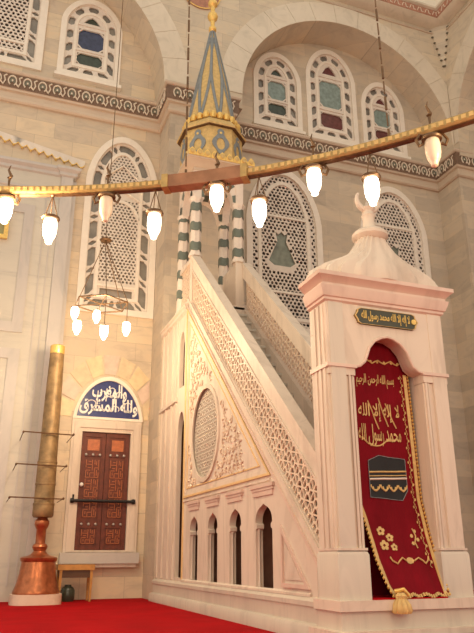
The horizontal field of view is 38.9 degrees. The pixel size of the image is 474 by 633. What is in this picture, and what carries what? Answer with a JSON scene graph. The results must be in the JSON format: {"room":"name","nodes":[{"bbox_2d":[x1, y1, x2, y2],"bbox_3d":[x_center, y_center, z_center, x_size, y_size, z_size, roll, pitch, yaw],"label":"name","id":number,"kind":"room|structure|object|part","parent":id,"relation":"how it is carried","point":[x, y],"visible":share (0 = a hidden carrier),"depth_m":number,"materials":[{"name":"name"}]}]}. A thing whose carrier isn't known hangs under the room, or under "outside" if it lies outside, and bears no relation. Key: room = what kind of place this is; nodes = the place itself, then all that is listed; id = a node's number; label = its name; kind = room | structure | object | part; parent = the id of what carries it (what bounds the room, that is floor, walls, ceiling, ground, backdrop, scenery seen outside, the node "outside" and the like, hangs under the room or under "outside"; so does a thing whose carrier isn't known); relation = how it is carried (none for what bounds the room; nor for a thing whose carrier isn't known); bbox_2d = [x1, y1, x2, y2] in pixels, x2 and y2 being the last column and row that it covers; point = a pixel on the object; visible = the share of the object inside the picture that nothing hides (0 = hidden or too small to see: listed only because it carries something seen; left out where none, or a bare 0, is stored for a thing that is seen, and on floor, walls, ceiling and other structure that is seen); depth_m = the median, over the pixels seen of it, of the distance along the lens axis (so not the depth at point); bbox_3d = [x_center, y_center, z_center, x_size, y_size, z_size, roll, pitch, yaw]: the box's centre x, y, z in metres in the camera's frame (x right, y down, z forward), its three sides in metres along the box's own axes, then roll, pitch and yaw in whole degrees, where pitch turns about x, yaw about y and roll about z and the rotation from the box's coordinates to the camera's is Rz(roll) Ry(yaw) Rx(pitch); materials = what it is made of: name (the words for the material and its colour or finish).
{"room":"mosque","nodes":[
{"label":"mosque","id":0,"kind":"room"},
{"bbox_2d":[0,0,159,599],"bbox_3d":[-6.280,-2.757,17.100,8.750,18.500,0.500,7,-21,-19],"label":"wall","id":1,"kind":"structure","parent":0,"point":[77,137],"depth_m":17.29,"materials":[{"name":"stone"}]},
{"bbox_2d":[0,0,48,71],"bbox_3d":[-6.393,-8.568,18.892,2.020,3.592,0.200,7,-21,-19],"label":"window","id":2,"kind":"structure","parent":1,"relation":"in","point":[22,22],"depth_m":18.82,"materials":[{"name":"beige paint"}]},
{"bbox_3d":[-6.420,-8.540,18.962,1.880,3.445,0.020,7,-21,-19],"label":"glass pane","id":3,"kind":"part","parent":2,"relation":"part of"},
{"bbox_2d":[0,155,81,601],"bbox_3d":[-6.749,0.787,15.152,5.590,10.520,0.375,7,-21,-19],"label":"marble panel","id":4,"kind":"object","parent":1,"relation":"attached to","point":[34,274],"visible":0.76,"depth_m":16.05,"materials":[{"name":"white stone"}]},
{"bbox_2d":[0,219,9,238],"bbox_3d":[-6.376,-2.503,16.410,1.570,1.080,0.080,7,-21,-19],"label":"picture frame","id":5,"kind":"object","parent":4,"relation":"attached to","point":[3,227],"visible":0.47,"depth_m":16.51,"materials":[{"name":"gold metal"}]},
{"bbox_3d":[-6.385,-2.495,16.432,1.410,0.920,0.030,7,-21,-19],"label":"panel","id":6,"kind":"part","parent":5,"relation":"part of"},
{"bbox_2d":[0,131,84,168],"bbox_3d":[-5.737,-4.569,17.624,3.520,0.959,0.098,7,-21,-19],"label":"trim","id":7,"kind":"structure","parent":1,"relation":"attached to","point":[14,140],"depth_m":17.79,"materials":[{"name":"beige stone"}]},
{"bbox_2d":[54,0,122,91],"bbox_3d":[-4.238,-7.965,19.506,1.860,2.990,0.310,7,-21,-19],"label":"window","id":8,"kind":"structure","parent":1,"relation":"in","point":[89,41],"depth_m":19.48,"materials":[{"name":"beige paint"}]},
{"bbox_3d":[-4.261,-7.340,19.355,0.756,0.411,0.010,7,-21,-19],"label":"coloured pane","id":9,"kind":"part","parent":8,"relation":"part of","materials":[{"name":"green glass"}]},
{"bbox_3d":[-4.271,-7.996,19.611,1.560,2.640,0.020,7,-21,-19],"label":"glass pane","id":10,"kind":"part","parent":8,"relation":"part of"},
{"bbox_3d":[-4.263,-8.002,19.590,0.756,0.729,0.010,7,-21,-19],"label":"coloured pane","id":11,"kind":"part","parent":8,"relation":"part of","materials":[{"name":"blue glass"}]},
{"bbox_3d":[-4.266,-8.665,19.826,0.514,0.262,0.010,7,-21,-19],"label":"coloured pane","id":12,"kind":"part","parent":8,"relation":"part of","materials":[{"name":"green glass"}]},
{"bbox_2d":[58,418,141,566],"bbox_3d":[-3.142,4.087,15.666,1.760,3.300,0.520,7,-21,-19],"label":"door surround","id":13,"kind":"object","parent":1,"relation":"attached to","point":[128,557],"visible":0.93,"depth_m":15.46,"materials":[{"name":"white stone"}]},
{"bbox_2d":[70,432,134,549],"bbox_3d":[-3.100,4.016,15.572,1.500,2.630,0.280,7,-21,-19],"label":"door","id":14,"kind":"structure","parent":13,"relation":"attached to","point":[102,501],"depth_m":15.59,"materials":[{"name":"red wood"}]},
{"bbox_3d":[-3.377,4.970,15.179,0.320,0.330,0.018,7,-21,-19],"label":"inlaid panel","id":15,"kind":"part","parent":14,"relation":"part of","materials":[{"name":"red wood"}]},
{"bbox_3d":[-3.381,3.967,15.536,0.320,1.320,0.018,7,-21,-19],"label":"inlaid panel","id":16,"kind":"part","parent":14,"relation":"part of","materials":[{"name":"red wood"}]},
{"bbox_3d":[-3.385,3.034,15.868,0.280,0.260,0.015,7,-21,-19],"label":"panel","id":17,"kind":"part","parent":14,"relation":"part of","materials":[{"name":"orange wood"}]},
{"bbox_3d":[-2.843,5.035,15.368,0.320,0.330,0.018,7,-21,-19],"label":"inlaid panel","id":18,"kind":"part","parent":14,"relation":"part of","materials":[{"name":"red wood"}]},
{"bbox_3d":[-2.847,4.032,15.725,0.320,1.320,0.018,7,-21,-19],"label":"inlaid panel","id":19,"kind":"part","parent":14,"relation":"part of","materials":[{"name":"red wood"}]},
{"bbox_3d":[-2.851,3.100,16.058,0.280,0.260,0.015,7,-21,-19],"label":"panel","id":20,"kind":"part","parent":14,"relation":"part of","materials":[{"name":"orange wood"}]},
{"bbox_2d":[60,355,148,420],"bbox_3d":[-3.265,1.697,16.414,2.280,1.578,0.020,7,-21,-19],"label":"trim","id":21,"kind":"structure","parent":1,"relation":"attached to","point":[70,388],"depth_m":16.55,"materials":[{"name":"beige stone"}]},
{"bbox_2d":[72,377,142,422],"bbox_3d":[-3.102,1.994,16.333,1.680,1.070,0.090,7,-21,-19],"label":"panel","id":22,"kind":"object","parent":1,"relation":"attached to","point":[106,398],"visible":1,"depth_m":16.31,"materials":[{"name":"blue tile"}]},
{"bbox_2d":[76,137,157,319],"bbox_3d":[-3.143,-2.498,18.029,1.980,5.272,0.220,7,-21,-19],"label":"window","id":23,"kind":"structure","parent":1,"relation":"in","point":[132,249],"depth_m":17.83,"materials":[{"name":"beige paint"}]},
{"bbox_3d":[-3.168,-2.473,18.089,1.840,5.125,0.020,7,-21,-19],"label":"glass pane","id":24,"kind":"part","parent":23,"relation":"part of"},
{"bbox_3d":[-3.131,-3.416,18.310,1.058,1.630,0.069,7,-21,-19],"label":"arch moulding","id":25,"kind":"part","parent":23,"relation":"part of","materials":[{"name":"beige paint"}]},
{"bbox_2d":[0,67,473,192],"bbox_3d":[-0.154,-5.633,19.569,23.403,0.890,1.315,7,-21,-19],"label":"crown molding","id":26,"kind":"structure","parent":1,"relation":"attached to","point":[16,87],"depth_m":19.17,"materials":[{"name":"beige stone"}]},
{"bbox_2d":[93,309,100,323],"bbox_3d":[-2.967,-0.017,14.202,0.170,0.350,0.166,7,-21,-19],"label":"lamp","id":27,"kind":"object","parent":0,"point":[96,315],"visible":0.94,"depth_m":14.14,"materials":[{"name":"beige glass"}]},
{"bbox_2d":[75,224,127,312],"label":"chandelier","id":28,"kind":"object","parent":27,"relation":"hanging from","point":[105,240],"depth_m":13.93,"materials":[{"name":"gold metal"}]},
{"bbox_2d":[71,305,78,319],"bbox_3d":[-3.322,-0.085,13.767,0.170,0.350,0.166,7,-21,-19],"label":"lamp","id":29,"kind":"object","parent":28,"relation":"hanging from","point":[74,310],"visible":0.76,"depth_m":13.70,"materials":[{"name":"beige glass"}]},
{"bbox_2d":[73,297,80,334],"bbox_3d":[-3.125,-0.021,13.188,0.170,0.800,0.166,7,-21,-19],"label":"lamp","id":30,"kind":"object","parent":28,"relation":"hanging from","point":[76,322],"visible":1,"depth_m":13.06,"materials":[{"name":"beige glass"}]},
{"bbox_3d":[-3.124,0.219,13.103,0.162,0.290,0.162,7,-21,-19],"label":"lamp shade","id":31,"kind":"part","parent":30,"relation":"part of","materials":[{"name":"beige glass"}]},
{"bbox_3d":[-3.050,-0.912,14.012,0.575,1.436,0.017,-3,-20,9],"label":"stay rod","id":32,"kind":"part","parent":28,"relation":"part of","materials":[{"name":"gold metal"}]},
{"bbox_3d":[-2.771,-0.254,13.730,0.996,0.032,1.150,7,-21,-19],"label":"hexagon frame","id":33,"kind":"part","parent":28,"relation":"part of","materials":[{"name":"gold metal"}]},
{"bbox_2d":[100,295,107,339],"bbox_3d":[-2.572,0.012,13.079,0.170,0.940,0.166,7,-21,-19],"label":"lamp","id":34,"kind":"object","parent":28,"relation":"hanging from","point":[103,328],"visible":1,"depth_m":12.92,"materials":[{"name":"beige glass"}]},
{"bbox_3d":[-2.571,0.318,12.970,0.162,0.290,0.162,7,-21,-19],"label":"lamp shade","id":35,"kind":"part","parent":34,"relation":"part of","materials":[{"name":"beige glass"}]},
{"bbox_3d":[-2.675,-1.016,13.723,0.017,1.436,0.576,7,-21,-19],"label":"stay rod","id":36,"kind":"part","parent":28,"relation":"part of","materials":[{"name":"gold metal"}]},
{"bbox_3d":[-2.595,-0.856,14.173,0.017,1.436,0.576,-16,-25,37],"label":"stay rod","id":37,"kind":"part","parent":28,"relation":"part of","materials":[{"name":"gold metal"}]},
{"bbox_3d":[-2.498,-0.944,13.926,0.575,1.436,0.017,-3,-20,9],"label":"stay rod","id":38,"kind":"part","parent":28,"relation":"part of","materials":[{"name":"gold metal"}]},
{"bbox_2d":[122,303,130,335],"bbox_3d":[-2.217,0.052,13.523,0.170,0.720,0.166,7,-21,-19],"label":"lamp","id":39,"kind":"object","parent":28,"relation":"hanging from","point":[126,325],"visible":1,"depth_m":13.40,"materials":[{"name":"beige glass"}]},
{"bbox_3d":[-2.216,0.255,13.451,0.162,0.290,0.162,7,-21,-19],"label":"lamp shade","id":40,"kind":"part","parent":39,"relation":"part of","materials":[{"name":"beige glass"}]},
{"bbox_2d":[110,86,116,171],"label":"chain","id":41,"kind":"object","parent":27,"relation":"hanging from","point":[116,86],"depth_m":15.14,"materials":[{"name":"gold metal"}]},
{"bbox_3d":[-2.780,-6.236,15.862,0.047,9.800,0.017,7,-21,-19],"label":"chain","id":42,"kind":"part","parent":41,"relation":"part of","materials":[{"name":"gold metal"}]},
{"bbox_2d":[0,0,473,244],"bbox_3d":[-1.840,-7.768,1.474,13.190,10.494,13.190,7,-21,-19],"label":"ring chandelier","id":43,"kind":"object","parent":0,"point":[237,174],"depth_m":5.77,"materials":[{"name":"gold metal"}]},
{"bbox_3d":[-2.066,-0.938,5.992,0.120,0.252,0.120,7,-21,-19],"label":"lamp shade","id":44,"kind":"part","parent":43,"relation":"part of","materials":[{"name":"beige glass"}]},
{"bbox_3d":[-2.066,-0.962,6.001,0.224,0.304,0.158,10,-22,-27],"label":"lamp","id":45,"kind":"part","parent":43,"relation":"part of","materials":[{"name":"white glass"}]},
{"bbox_3d":[-1.654,-0.750,5.928,0.120,0.252,0.120,7,-21,-19],"label":"lamp shade","id":46,"kind":"part","parent":43,"relation":"part of","materials":[{"name":"beige glass"}]},
{"bbox_3d":[-1.654,-0.868,5.970,0.160,0.502,0.160,7,-21,-19],"label":"lamp","id":47,"kind":"part","parent":43,"relation":"part of","materials":[{"name":"white glass"}]},
{"bbox_3d":[-1.164,-0.951,5.967,0.120,0.252,0.120,7,-21,-19],"label":"lamp shade","id":48,"kind":"part","parent":43,"relation":"part of","materials":[{"name":"white glass"}]},
{"bbox_3d":[-1.164,-0.975,5.975,0.224,0.304,0.158,10,-22,-27],"label":"lamp","id":49,"kind":"part","parent":43,"relation":"part of","materials":[{"name":"white glass"}]},
{"bbox_3d":[-0.722,-0.784,5.844,0.120,0.252,0.120,7,-21,-19],"label":"lamp shade","id":50,"kind":"part","parent":43,"relation":"part of","materials":[{"name":"beige glass"}]},
{"bbox_3d":[-0.722,-0.901,5.886,0.160,0.502,0.160,7,-21,-19],"label":"lamp","id":51,"kind":"part","parent":43,"relation":"part of","materials":[{"name":"white glass"}]},
{"bbox_3d":[-0.491,-5.880,7.585,0.070,9.967,0.021,16,-25,-38],"label":"suspension chain","id":52,"kind":"part","parent":43,"relation":"part of","materials":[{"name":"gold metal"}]},
{"bbox_3d":[-0.175,-1.038,5.809,0.224,0.304,0.158,10,-22,-27],"label":"lamp","id":53,"kind":"part","parent":43,"relation":"part of","materials":[{"name":"white glass"}]},
{"bbox_3d":[-0.175,-1.013,5.801,0.120,0.252,0.120,7,-21,-19],"label":"lamp shade","id":54,"kind":"part","parent":43,"relation":"part of","materials":[{"name":"beige glass"}]},
{"bbox_3d":[0.188,-0.979,5.677,0.160,0.502,0.160,7,-21,-19],"label":"lamp","id":55,"kind":"part","parent":43,"relation":"part of","materials":[{"name":"white glass"}]},
{"bbox_3d":[0.188,-0.862,5.635,0.120,0.252,0.120,7,-21,-19],"label":"lamp shade","id":56,"kind":"part","parent":43,"relation":"part of","materials":[{"name":"beige glass"}]},
{"bbox_3d":[0.638,-1.131,5.556,0.224,0.304,0.158,10,-22,-27],"label":"lamp","id":57,"kind":"part","parent":43,"relation":"part of","materials":[{"name":"white glass"}]},
{"bbox_3d":[0.639,-1.106,5.548,0.120,0.252,0.120,7,-21,-19],"label":"lamp shade","id":58,"kind":"part","parent":43,"relation":"part of","materials":[{"name":"beige glass"}]},
{"bbox_3d":[1.067,-1.101,5.343,0.160,0.502,0.160,7,-21,-19],"label":"lamp","id":59,"kind":"part","parent":43,"relation":"part of","materials":[{"name":"white glass"}]},
{"bbox_3d":[1.067,-0.984,5.301,0.120,0.252,0.120,7,-21,-19],"label":"lamp shade","id":60,"kind":"part","parent":43,"relation":"part of","materials":[{"name":"beige glass"}]},
{"bbox_3d":[1.277,-5.943,7.426,0.021,9.968,0.871,-4,-20,10],"label":"suspension chain","id":61,"kind":"part","parent":43,"relation":"part of","materials":[{"name":"gold metal"}]},
{"bbox_3d":[1.504,-1.277,5.155,0.224,0.304,0.158,10,-22,-27],"label":"lamp","id":62,"kind":"part","parent":43,"relation":"part of","materials":[{"name":"white glass"}]},
{"bbox_3d":[1.504,-1.253,5.146,0.120,0.252,0.120,7,-21,-19],"label":"lamp shade","id":63,"kind":"part","parent":43,"relation":"part of","materials":[{"name":"white glass"}]},
{"bbox_2d":[0,590,473,632],"bbox_3d":[2.979,3.486,6.970,25.000,0.120,20.400,7,-21,-19],"label":"floor","id":64,"kind":"structure","parent":0,"point":[125,615],"depth_m":9.98,"materials":[{"name":"red carpet"}]},
{"bbox_2d":[6,344,74,605],"bbox_3d":[-4.236,3.262,14.485,1.240,5.390,1.385,7,-21,-19],"label":"candlestick","id":65,"kind":"object","parent":64,"relation":"on","point":[36,584],"visible":1,"depth_m":13.92,"materials":[{"name":"metal"}]},
{"bbox_3d":[-4.321,3.915,14.334,1.130,0.070,1.180,7,-21,-19],"label":"brace rod","id":66,"kind":"part","parent":65,"relation":"part of","materials":[{"name":"gold metal"}]},
{"bbox_3d":[-4.291,3.288,14.570,1.080,0.070,1.180,7,-21,-19],"label":"brace rod","id":67,"kind":"part","parent":65,"relation":"part of","materials":[{"name":"gold metal"}]},
{"bbox_3d":[-4.209,2.667,14.825,1.100,0.070,1.180,7,-21,-19],"label":"brace rod","id":68,"kind":"part","parent":65,"relation":"part of","materials":[{"name":"gold metal"}]},
{"bbox_2d":[60,585,74,601],"bbox_3d":[-3.578,5.837,14.181,0.300,0.330,0.300,7,-21,-19],"label":"jar","id":69,"kind":"object","parent":64,"relation":"on","point":[68,592],"visible":0.97,"depth_m":14.07,"materials":[{"name":"green ceramic"}]},
{"bbox_2d":[56,564,94,601],"bbox_3d":[-3.467,5.668,14.303,0.770,0.730,0.470,7,-21,-19],"label":"side table","id":70,"kind":"object","parent":64,"relation":"on","point":[63,570],"visible":0.82,"depth_m":14.21,"materials":[{"name":"brown wood"}]},
{"bbox_3d":[-3.700,5.628,14.026,0.060,0.620,0.060,7,-21,-19],"label":"leg","id":71,"kind":"part","parent":70,"relation":"part of","materials":[{"name":"brown wood"}]},
{"bbox_3d":[-3.231,5.818,14.564,0.060,0.620,0.060,7,-21,-19],"label":"leg","id":72,"kind":"part","parent":70,"relation":"part of","materials":[{"name":"brown wood"}]},
{"bbox_3d":[-3.101,5.701,14.238,0.060,0.620,0.060,7,-21,-19],"label":"leg","id":73,"kind":"part","parent":70,"relation":"part of","materials":[{"name":"brown wood"}]},
{"bbox_2d":[148,0,473,632],"bbox_3d":[0.358,-2.600,13.272,1.960,15.590,8.680,7,-21,-19],"label":"minbar","id":74,"kind":"object","parent":64,"relation":"on","point":[260,524],"visible":0.89,"depth_m":9.41,"materials":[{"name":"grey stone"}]},
{"bbox_3d":[-1.083,-0.640,14.918,0.180,1.050,0.810,7,-21,-19],"label":"landing balustrade","id":75,"kind":"part","parent":74,"relation":"part of","materials":[{"name":"white stone"}]},
{"bbox_3d":[-0.909,-0.602,14.413,0.180,1.500,0.180,7,-21,-19],"label":"newel post","id":76,"kind":"part","parent":74,"relation":"part of","materials":[{"name":"white stone"}]},
{"bbox_3d":[-0.295,1.011,11.836,0.030,3.928,4.280,7,-21,-19],"label":"gilt frame","id":77,"kind":"part","parent":74,"relation":"part of","materials":[{"name":"gold metal"}]},
{"bbox_3d":[-0.138,-0.524,15.253,0.140,1.050,0.810,7,-21,-19],"label":"landing balustrade","id":78,"kind":"part","parent":74,"relation":"part of","materials":[{"name":"white stone"}]},
{"bbox_3d":[0.028,-0.488,14.745,0.180,1.500,0.180,7,-21,-19],"label":"newel post","id":79,"kind":"part","parent":74,"relation":"part of","materials":[{"name":"white stone"}]},
{"bbox_3d":[-0.061,3.418,10.446,0.125,1.480,5.420,7,-21,-19],"label":"arcade moulding","id":80,"kind":"part","parent":74,"relation":"part of","materials":[{"name":"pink stone"}]},
{"bbox_3d":[0.075,1.352,10.886,0.170,5.753,5.960,7,-21,-19],"label":"balustrade","id":81,"kind":"part","parent":74,"relation":"part of","materials":[{"name":"white stone"}]},
{"bbox_3d":[0.126,0.421,11.092,0.190,5.622,5.740,7,-21,-19],"label":"handrail","id":82,"kind":"part","parent":74,"relation":"part of","materials":[{"name":"white stone"}]},
{"bbox_3d":[0.089,0.905,10.961,0.024,6.014,5.720,7,-21,-19],"label":"pierced panel","id":83,"kind":"part","parent":74,"relation":"part of","materials":[{"name":"stone"}]},
{"bbox_3d":[1.222,0.555,11.480,0.190,5.622,5.740,7,-21,-19],"label":"handrail","id":84,"kind":"part","parent":74,"relation":"part of","materials":[{"name":"white stone"}]},
{"bbox_3d":[1.189,1.488,11.281,0.170,5.753,5.960,7,-21,-19],"label":"balustrade","id":85,"kind":"part","parent":74,"relation":"part of","materials":[{"name":"white stone"}]},
{"bbox_3d":[1.228,1.044,11.364,0.024,6.014,5.720,7,-21,-19],"label":"pierced panel","id":86,"kind":"part","parent":74,"relation":"part of","materials":[{"name":"stone"}]},
{"bbox_3d":[0.713,2.956,8.322,0.030,0.760,0.800,7,-21,-19],"label":"corner panel","id":87,"kind":"part","parent":74,"relation":"part of","materials":[{"name":"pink stone"}]},
{"bbox_3d":[1.759,-0.213,8.418,1.910,0.350,0.560,7,-21,-19],"label":"cornice","id":88,"kind":"part","parent":74,"relation":"part of","materials":[{"name":"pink stone"}]},
{"bbox_3d":[1.737,0.510,8.217,1.670,0.453,0.445,7,-21,-19],"label":"arch moulding","id":89,"kind":"part","parent":74,"relation":"part of","materials":[{"name":"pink stone"}]},
{"bbox_2d":[354,343,450,613],"bbox_3d":[1.786,1.709,7.706,0.941,3.070,0.659,10,-22,-26],"label":"curtain","id":90,"kind":"object","parent":74,"relation":"hanging from","point":[403,565],"visible":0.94,"depth_m":7.75,"materials":[{"name":"fabric"}]},
{"bbox_2d":[372,595,447,599],"bbox_3d":[1.710,3.090,7.418,0.910,0.014,0.770,7,-21,-19],"label":"rug","id":91,"kind":"object","parent":74,"relation":"on","point":[374,597],"visible":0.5,"depth_m":7.11,"materials":[{"name":"red carpet"}]},
{"bbox_2d":[102,0,473,598],"bbox_3d":[-0.218,-2.443,18.795,23.500,19.000,1.565,7,-21,-19],"label":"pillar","id":92,"kind":"structure","parent":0,"point":[233,15],"depth_m":20.02,"materials":[{"name":"beige stone"}]},
{"bbox_2d":[187,0,219,9],"bbox_3d":[-1.084,-9.732,20.136,1.260,1.260,0.050,7,-21,-19],"label":"roundel","id":93,"kind":"object","parent":92,"relation":"attached to","point":[202,4],"visible":0.69,"depth_m":19.98,"materials":[{"name":"orange paint"}]},
{"bbox_2d":[135,0,473,144],"bbox_3d":[-0.088,-9.949,15.935,18.470,4.714,8.300,7,-21,-19],"label":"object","id":94,"kind":"structure","parent":92,"relation":"attached to","point":[248,38],"depth_m":21.16,"materials":[{"name":"stone"}]},
{"bbox_2d":[429,24,448,69],"bbox_3d":[6.946,-9.405,22.949,0.580,2.050,0.580,7,-21,-19],"label":"trim","id":95,"kind":"structure","parent":92,"relation":"attached to","point":[439,35],"depth_m":23.13,"materials":[{"name":"beige stone"}]},
{"bbox_2d":[236,44,473,589],"bbox_3d":[3.042,-1.619,20.401,7.940,18.500,0.500,7,-21,-19],"label":"wall","id":96,"kind":"structure","parent":0,"point":[340,217],"depth_m":20.92,"materials":[{"name":"beige stone"}]},
{"bbox_2d":[252,52,305,134],"bbox_3d":[1.278,-7.150,21.409,1.760,2.990,0.310,7,-21,-19],"label":"window","id":97,"kind":"structure","parent":96,"relation":"in","point":[277,97],"depth_m":21.40,"materials":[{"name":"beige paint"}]},
{"bbox_3d":[1.250,-7.850,21.729,0.443,0.262,0.010,7,-21,-19],"label":"coloured pane","id":98,"kind":"part","parent":97,"relation":"part of","materials":[{"name":"green glass"}]},
{"bbox_3d":[1.245,-7.181,21.514,1.460,2.640,0.020,7,-21,-19],"label":"glass pane","id":99,"kind":"part","parent":97,"relation":"part of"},
{"bbox_3d":[1.253,-7.188,21.494,0.651,0.729,0.010,7,-21,-19],"label":"coloured pane","id":100,"kind":"part","parent":97,"relation":"part of","materials":[{"name":"teal glass"}]},
{"bbox_3d":[1.256,-6.525,21.258,0.651,0.411,0.010,7,-21,-19],"label":"coloured pane","id":101,"kind":"part","parent":97,"relation":"part of","materials":[{"name":"green glass"}]},
{"bbox_2d":[246,172,323,334],"bbox_3d":[1.380,-1.989,19.645,2.440,5.242,0.220,7,-21,-19],"label":"window","id":102,"kind":"structure","parent":96,"relation":"in","point":[288,245],"depth_m":19.75,"materials":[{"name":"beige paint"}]},
{"bbox_3d":[1.291,-1.951,19.641,0.907,1.188,0.008,7,-21,-19],"label":"coloured pane","id":103,"kind":"part","parent":102,"relation":"part of","materials":[{"name":"grey glass"}]},
{"bbox_2d":[305,49,358,145],"bbox_3d":[3.094,-7.234,22.161,1.940,3.740,0.310,7,-21,-19],"label":"window","id":104,"kind":"structure","parent":96,"relation":"in","point":[330,84],"depth_m":22.16,"materials":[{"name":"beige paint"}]},
{"bbox_3d":[3.065,-8.217,22.582,0.571,0.372,0.010,7,-21,-19],"label":"coloured pane","id":105,"kind":"part","parent":104,"relation":"part of","materials":[{"name":"red glass"}]},
{"bbox_3d":[3.068,-7.299,22.256,0.840,1.089,0.010,7,-21,-19],"label":"coloured pane","id":106,"kind":"part","parent":104,"relation":"part of","materials":[{"name":"teal glass"}]},
{"bbox_3d":[3.060,-7.266,22.267,1.640,3.390,0.020,7,-21,-19],"label":"glass pane","id":107,"kind":"part","parent":104,"relation":"part of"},
{"bbox_3d":[3.072,-6.334,21.912,0.840,0.584,0.010,7,-21,-19],"label":"coloured pane","id":108,"kind":"part","parent":104,"relation":"part of","materials":[{"name":"red glass"}]},
{"bbox_2d":[360,82,410,158],"bbox_3d":[4.912,-6.636,22.670,1.760,2.940,0.310,7,-21,-19],"label":"window","id":109,"kind":"structure","parent":96,"relation":"in","point":[373,112],"depth_m":22.75,"materials":[{"name":"beige paint"}]},
{"bbox_3d":[4.887,-6.673,22.755,0.651,0.708,0.010,7,-21,-19],"label":"coloured pane","id":110,"kind":"part","parent":109,"relation":"part of","materials":[{"name":"teal glass"}]},
{"bbox_3d":[4.889,-6.029,22.526,0.651,0.400,0.010,7,-21,-19],"label":"coloured pane","id":111,"kind":"part","parent":109,"relation":"part of","materials":[{"name":"red glass"}]},
{"bbox_3d":[4.878,-6.667,22.776,1.460,2.590,0.020,7,-21,-19],"label":"glass pane","id":112,"kind":"part","parent":109,"relation":"part of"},
{"bbox_2d":[360,186,431,278],"bbox_3d":[4.938,-1.625,20.931,2.440,5.392,0.220,7,-21,-19],"label":"window","id":113,"kind":"structure","parent":96,"relation":"in","point":[396,214],"depth_m":21.47,"materials":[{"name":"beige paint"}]},
{"bbox_3d":[4.924,-1.746,21.013,0.816,1.069,0.008,7,-21,-19],"label":"coloured pane","id":114,"kind":"part","parent":113,"relation":"part of","materials":[{"name":"grey glass"}]},
{"bbox_3d":[4.913,-1.600,20.991,2.300,5.245,0.020,7,-21,-19],"label":"glass pane","id":115,"kind":"part","parent":113,"relation":"part of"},
{"bbox_2d":[417,0,439,5],"bbox_3d":[0.289,-15.066,15.985,19.700,3.100,12.500,7,-21,-19],"label":"ceiling","id":116,"kind":"structure","parent":0,"point":[430,2],"depth_m":23.82,"materials":[{"name":"beige paint"}]},
{"bbox_2d":[319,0,473,34],"bbox_3d":[0.194,-13.210,15.085,19.350,1.040,12.150,7,-21,-19],"label":"crown molding","id":117,"kind":"structure","parent":116,"relation":"attached to","point":[415,12],"depth_m":22.74,"materials":[{"name":"beige stone"}]},
{"bbox_2d":[445,0,473,158],"bbox_3d":[9.945,-9.929,17.253,1.200,6.000,13.200,7,-21,-19],"label":"wall","id":118,"kind":"structure","parent":0,"point":[457,31],"depth_m":22.08,"materials":[{"name":"beige stone"}]}
]}

